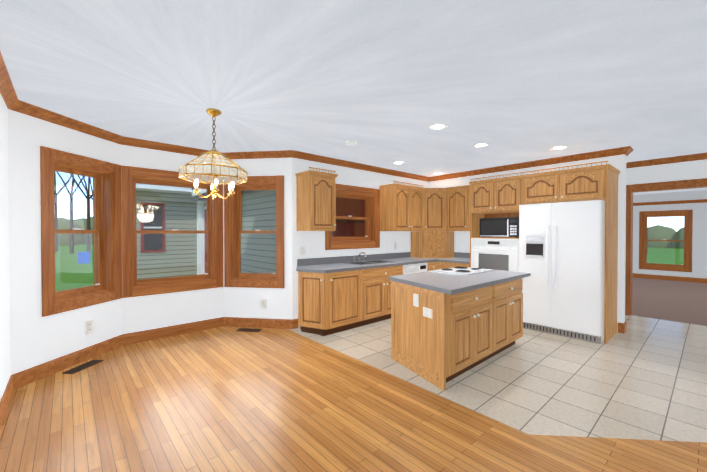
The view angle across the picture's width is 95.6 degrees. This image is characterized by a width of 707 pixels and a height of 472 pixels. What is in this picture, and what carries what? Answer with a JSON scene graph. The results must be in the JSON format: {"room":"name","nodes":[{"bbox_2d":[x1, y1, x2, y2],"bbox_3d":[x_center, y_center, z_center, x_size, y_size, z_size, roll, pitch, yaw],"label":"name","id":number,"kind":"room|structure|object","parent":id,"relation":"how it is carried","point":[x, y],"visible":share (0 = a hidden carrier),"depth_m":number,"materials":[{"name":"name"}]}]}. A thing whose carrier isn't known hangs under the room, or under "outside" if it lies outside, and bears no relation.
{"room":"kitchen","nodes":[
{"label":"kitchen","id":0,"kind":"room"},
{"bbox_2d":[0,326,706,471],"bbox_3d":[1.758,1.330,2.447,7.390,0.060,8.800,-1,1,-42],"label":"floor","id":1,"kind":"structure","parent":0,"point":[224,399],"depth_m":2.23,"materials":[{"name":"brown wood"}]},
{"bbox_2d":[62,360,103,373],"bbox_3d":[-2.666,1.289,3.166,0.115,0.008,0.320,0,1,8],"label":"floor vent","id":2,"kind":"object","parent":1,"relation":"in","point":[82,367],"visible":1,"depth_m":3.14,"materials":[{"name":"brown metal"}]},
{"bbox_2d":[236,328,261,331],"bbox_3d":[-1.418,1.277,4.351,0.320,0.008,0.115,0,1,8],"label":"floor vent","id":3,"kind":"object","parent":1,"relation":"in","point":[248,330],"visible":1,"depth_m":4.32,"materials":[{"name":"brown metal"}]},
{"bbox_2d":[0,94,706,400],"bbox_3d":[1.976,0.079,2.542,7.500,2.440,8.510,-1,1,-42],"label":"wall","id":4,"kind":"structure","parent":0,"point":[30,336],"depth_m":3.54,"materials":[{"name":"paint"}]},
{"bbox_2d":[40,146,121,316],"bbox_3d":[-2.892,-0.044,3.341,0.266,1.552,0.832,0,1,8],"label":"bay window","id":5,"kind":"structure","parent":4,"relation":"in","point":[106,231],"depth_m":3.42,"materials":[{"name":"brown wood"}]},
{"bbox_2d":[85,320,93,333],"bbox_3d":[-2.777,0.956,3.370,0.010,0.130,0.085,0,1,9],"label":"wall outlet","id":6,"kind":"object","parent":4,"relation":"attached to","point":[89,327],"depth_m":3.36,"materials":[{"name":"white plastic"}]},
{"bbox_2d":[121,165,222,297],"bbox_3d":[-2.356,-0.053,4.225,1.162,1.552,0.266,-1,1,-42],"label":"bay window","id":7,"kind":"structure","parent":4,"relation":"in","point":[131,178],"depth_m":4.10,"materials":[{"name":"brown wood"}]},
{"bbox_2d":[224,175,284,287],"bbox_3d":[-1.370,-0.057,4.582,0.872,1.552,0.266,0,1,8],"label":"bay window","id":8,"kind":"structure","parent":4,"relation":"in","point":[234,276],"depth_m":4.51,"materials":[{"name":"brown wood"}]},
{"bbox_2d":[261,299,266,308],"bbox_3d":[-1.251,0.945,4.464,0.085,0.130,0.011,0,1,6],"label":"wall outlet","id":9,"kind":"object","parent":4,"relation":"attached to","point":[263,301],"depth_m":4.46,"materials":[{"name":"white plastic"}]},
{"bbox_2d":[300,246,304,255],"bbox_3d":[-0.717,0.209,4.509,0.085,0.130,0.010,-1,1,-42],"label":"wall outlet","id":10,"kind":"object","parent":4,"relation":"attached to","point":[302,248],"depth_m":4.50,"materials":[{"name":"white plastic"}]},
{"bbox_2d":[0,317,626,427],"bbox_3d":[1.976,1.234,2.554,7.060,0.130,8.070,-1,1,-42],"label":"baseboard","id":11,"kind":"structure","parent":4,"relation":"attached to","point":[32,374],"depth_m":3.76,"materials":[{"name":"brown wood"}]},
{"bbox_2d":[295,167,337,230],"bbox_3d":[-0.503,-0.489,4.442,0.480,0.837,0.373,-1,1,-42],"label":"upper cabinet","id":12,"kind":"object","parent":4,"relation":"attached to","point":[316,200],"visible":1,"depth_m":4.32,"materials":[{"name":"brown wood"}]},
{"bbox_2d":[325,184,379,249],"bbox_3d":[-0.065,-0.298,5.237,1.158,1.008,0.266,-1,1,-42],"label":"pass-through window","id":13,"kind":"structure","parent":4,"relation":"in","point":[371,218],"depth_m":5.34,"materials":[{"name":"brown wood"}]},
{"bbox_2d":[297,252,407,266],"bbox_3d":[0.373,0.359,5.470,3.085,0.100,0.020,-1,1,-42],"label":"backsplash","id":14,"kind":"structure","parent":4,"relation":"attached to","point":[402,255],"depth_m":5.03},
{"bbox_2d":[0,51,706,181],"bbox_3d":[1.976,-1.098,2.530,7.060,0.085,8.070,-1,1,-42],"label":"crown molding","id":15,"kind":"structure","parent":4,"relation":"attached to","point":[10,97],"depth_m":4.38,"materials":[{"name":"brown wood"}]},
{"bbox_2d":[379,181,424,230],"bbox_3d":[0.878,-0.501,5.676,0.825,0.837,0.373,-1,1,-42],"label":"upper cabinet","id":16,"kind":"object","parent":4,"relation":"attached to","point":[401,207],"visible":1,"depth_m":5.48,"materials":[{"name":"brown wood"}]},
{"bbox_2d":[625,178,706,315],"bbox_3d":[4.785,0.230,4.864,0.256,2.090,1.070,-1,1,-42],"label":"door frame","id":17,"kind":"structure","parent":4,"relation":"attached to","point":[670,185],"depth_m":5.11,"materials":[{"name":"brown wood"}]},
{"bbox_2d":[0,0,706,194],"bbox_3d":[4.077,-1.201,4.493,13.610,0.080,8.800,-1,1,-42],"label":"ceiling","id":18,"kind":"structure","parent":0,"point":[384,83],"depth_m":2.26,"materials":[{"name":"grey paint"}]},
{"bbox_2d":[179,108,247,198],"bbox_3d":[-1.277,-0.744,2.934,0.540,0.798,0.540,-1,1,-42],"label":"chandelier","id":19,"kind":"object","parent":18,"relation":"hanging from","point":[213,167],"visible":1,"depth_m":2.82,"materials":[{"name":"gold metal"}]},
{"bbox_2d":[346,140,356,144],"bbox_3d":[-0.024,-1.140,3.914,0.130,0.030,0.130,-1,1,-42],"label":"smoke detector","id":20,"kind":"object","parent":18,"relation":"attached to","point":[351,142],"visible":1,"depth_m":3.87,"materials":[{"name":"white plastic"}]},
{"bbox_2d":[428,123,447,129],"bbox_3d":[0.887,-1.145,3.360,0.198,0.008,0.198,-1,1,-42],"label":"recessed light","id":21,"kind":"object","parent":18,"relation":"in","point":[438,126],"visible":0.98,"depth_m":3.35,"materials":[{"name":"white"}]},
{"bbox_2d":[473,143,488,146],"bbox_3d":[1.621,-1.152,4.069,0.198,0.008,0.198,-1,1,-42],"label":"recessed light","id":22,"kind":"object","parent":18,"relation":"in","point":[481,145],"visible":1,"depth_m":4.07,"materials":[{"name":"white"}]},
{"bbox_2d":[551,146,567,149],"bbox_3d":[2.697,-1.154,4.200,0.198,0.008,0.198,-1,1,-42],"label":"recessed light","id":23,"kind":"object","parent":18,"relation":"in","point":[558,147],"visible":0.98,"depth_m":4.18,"materials":[{"name":"white"}]},
{"bbox_2d":[288,315,706,442],"bbox_3d":[2.933,1.319,3.496,4.520,0.060,8.800,-1,1,-42],"label":"floor","id":24,"kind":"structure","parent":0,"point":[643,378],"depth_m":2.87,"materials":[{"name":"beige tile"}]},
{"bbox_2d":[298,271,363,335],"bbox_3d":[-0.327,0.870,4.440,0.657,0.820,0.632,-1,1,-42],"label":"base cabinet","id":25,"kind":"object","parent":24,"relation":"on","point":[337,294],"depth_m":4.15,"materials":[{"name":"brown wood"}]},
{"bbox_2d":[296,259,469,278],"bbox_3d":[0.723,0.435,4.965,3.236,0.038,1.242,-1,1,-42],"label":"countertop","id":26,"kind":"structure","parent":25,"relation":"on","point":[370,267],"depth_m":4.71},
{"bbox_2d":[364,275,394,324],"bbox_3d":[0.251,0.865,4.956,0.893,0.820,0.632,-1,1,-42],"label":"base cabinet","id":27,"kind":"object","parent":24,"relation":"on","point":[377,290],"depth_m":4.64,"materials":[{"name":"brown wood"}]},
{"bbox_2d":[404,271,424,273],"bbox_3d":[0.817,0.859,5.462,0.761,0.820,0.632,-1,1,-42],"label":"base cabinet","id":28,"kind":"object","parent":24,"relation":"on","point":[405,272],"depth_m":5.13,"materials":[{"name":"white"}]},
{"bbox_2d":[403,263,426,273],"bbox_3d":[1.016,0.864,5.239,0.600,0.815,0.080,-1,1,-42],"label":"dishwasher","id":29,"kind":"object","parent":28,"relation":"in","point":[408,268],"depth_m":5.18,"materials":[{"name":"white metal"}]},
{"bbox_2d":[408,231,455,258],"bbox_3d":[1.491,0.159,6.059,0.580,0.487,0.580,-1,1,-42],"label":"appliance garage","id":30,"kind":"object","parent":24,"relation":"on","point":[423,244],"depth_m":5.86,"materials":[{"name":"brown wood"}]},
{"bbox_2d":[436,263,469,269],"bbox_3d":[1.875,0.858,5.591,0.690,0.820,0.640,-1,1,-42],"label":"base cabinet","id":31,"kind":"object","parent":24,"relation":"on","point":[465,264],"depth_m":5.41,"materials":[{"name":"brown wood"}]},
{"bbox_2d":[391,278,522,390],"bbox_3d":[1.132,0.880,3.482,1.638,0.820,0.820,-1,1,-42],"label":"kitchen island","id":32,"kind":"object","parent":24,"relation":"on","point":[448,324],"depth_m":3.01,"materials":[{"name":"brown wood"}]},
{"bbox_2d":[389,266,528,293],"bbox_3d":[1.130,0.451,3.493,1.700,0.038,0.890,-1,1,-42],"label":"island countertop","id":33,"kind":"structure","parent":32,"relation":"on","point":[455,280],"depth_m":3.26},
{"bbox_2d":[431,266,494,274],"bbox_3d":[1.329,0.408,3.878,0.650,0.035,0.480,-1,1,-42],"label":"cooktop","id":34,"kind":"object","parent":33,"relation":"in","point":[458,270],"depth_m":3.75,"materials":[{"name":"white metal"}]},
{"bbox_2d":[469,172,526,271],"bbox_3d":[2.336,0.180,5.037,0.731,2.187,0.790,-1,1,-42],"label":"tall cabinet","id":35,"kind":"object","parent":24,"relation":"on","point":[496,202],"visible":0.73,"depth_m":4.84,"materials":[{"name":"brown wood"}]},
{"bbox_2d":[471,238,518,271],"bbox_3d":[2.099,0.328,4.827,0.095,0.575,0.720,-1,1,-42],"label":"oven","id":36,"kind":"object","parent":35,"relation":"in","point":[486,253],"depth_m":4.80,"materials":[{"name":"white metal"}]},
{"bbox_2d":[479,217,518,237],"bbox_3d":[2.316,-0.126,4.942,0.414,0.298,0.580,-1,1,-42],"label":"microwave","id":37,"kind":"object","parent":35,"relation":"in","point":[492,227],"depth_m":4.80,"materials":[{"name":"grey"}]},
{"bbox_2d":[519,200,604,343],"bbox_3d":[2.862,0.426,4.343,0.805,1.710,0.910,-1,1,-42],"label":"refrigerator","id":38,"kind":"object","parent":24,"relation":"on","point":[561,251],"visible":1,"depth_m":4.04,"materials":[{"name":"white metal"}]},
{"bbox_2d":[521,161,620,343],"bbox_3d":[2.943,0.187,4.386,0.693,2.187,0.990,-1,1,-42],"label":"cabinet","id":39,"kind":"object","parent":24,"relation":"on","point":[591,182],"visible":1,"depth_m":4.06,"materials":[{"name":"brown wood"}]},
{"bbox_2d":[428,154,625,331],"bbox_3d":[2.588,0.050,5.408,0.130,2.440,3.070,-1,1,-42],"label":"wall","id":40,"kind":"structure","parent":0,"point":[462,238],"depth_m":4.31,"materials":[{"name":"paint"}]},
{"bbox_2d":[423,188,445,230],"bbox_3d":[1.488,-0.482,6.062,0.621,0.790,0.611,-1,1,-42],"label":"upper cabinet","id":41,"kind":"object","parent":40,"relation":"attached to","point":[434,209],"visible":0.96,"depth_m":5.83,"materials":[{"name":"brown wood"}]},
{"bbox_2d":[445,185,469,230],"bbox_3d":[1.990,-0.478,5.687,0.373,0.790,0.620,-1,1,-42],"label":"upper cabinet","id":42,"kind":"object","parent":40,"relation":"attached to","point":[457,208],"visible":0.71,"depth_m":5.63,"materials":[{"name":"brown wood"}]},
{"bbox_2d":[456,252,469,258],"bbox_3d":[1.929,0.354,6.028,0.020,0.100,1.222,-1,1,-42],"label":"backsplash","id":43,"kind":"structure","parent":40,"relation":"attached to","point":[459,255],"depth_m":5.90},
{"bbox_2d":[631,278,706,325],"bbox_3d":[6.885,1.281,7.027,6.080,0.064,6.200,-1,1,-42],"label":"floor carpet","id":44,"kind":"object","parent":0,"point":[680,301],"visible":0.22,"depth_m":6.25,"materials":[{"name":"carpet"}]},
{"bbox_2d":[633,190,706,277],"bbox_3d":[8.906,0.015,8.819,0.140,2.440,5.880,-1,1,-42],"label":"wall","id":45,"kind":"structure","parent":0,"point":[699,252],"depth_m":8.63,"materials":[{"name":"paint"}]},
{"bbox_2d":[639,209,692,271],"bbox_3d":[8.744,0.128,8.997,0.186,1.678,1.068,-1,1,-42],"label":"window","id":46,"kind":"structure","parent":45,"relation":"in","point":[687,236],"depth_m":8.94,"materials":[{"name":"brown wood"}]},
{"bbox_2d":[633,273,706,282],"bbox_3d":[8.848,1.171,8.779,0.016,0.130,5.600,-1,1,-42],"label":"baseboard","id":47,"kind":"structure","parent":45,"relation":"attached to","point":[675,278],"depth_m":8.84,"materials":[{"name":"brown wood"}]},
{"bbox_2d":[633,199,706,205],"bbox_3d":[8.830,-0.922,8.742,0.064,0.085,5.600,-1,1,-42],"label":"crown molding","id":48,"kind":"structure","parent":45,"relation":"attached to","point":[672,202],"depth_m":8.79,"materials":[{"name":"brown wood"}]},
{"label":"outside","id":49,"kind":"structure","parent":0,"visible":0},
{"bbox_2d":[55,244,683,291],"bbox_3d":[-23.060,1.387,33.110,170.000,0.200,160.000,-1,1,-42],"label":"lawn","id":50,"kind":"structure","parent":49,"point":[82,282],"depth_m":17.49,"materials":[{"name":"green plant"}]},
{"bbox_2d":[78,252,89,263],"bbox_3d":[-14.369,1.151,17.071,0.500,0.600,0.500,-1,1,-42],"label":"playset","id":51,"kind":"object","parent":50,"relation":"on","point":[83,255],"depth_m":16.87,"materials":[{"name":"blue plastic"}]},
{"bbox_2d":[136,183,364,279],"bbox_3d":[-2.574,-1.187,8.495,6.000,5.450,7.970,-1,1,-42],"label":"house","id":52,"kind":"structure","parent":50,"relation":"on","point":[252,241],"depth_m":7.69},
{"bbox_2d":[54,171,647,254],"bbox_3d":[-7.449,-5.597,22.450,55.765,13.985,56.784,-1,1,-42],"label":"trees","id":53,"kind":"object","parent":50,"relation":"on","point":[71,194],"depth_m":24.72,"materials":[{"name":"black plant"}]},
{"bbox_2d":[58,217,683,248],"bbox_3d":[-12.304,-0.033,20.390,93.682,5.900,78.523,-1,1,-42],"label":"trees","id":54,"kind":"object","parent":50,"relation":"on","point":[650,235],"depth_m":35.41,"materials":[{"name":"green plant"}]}
]}

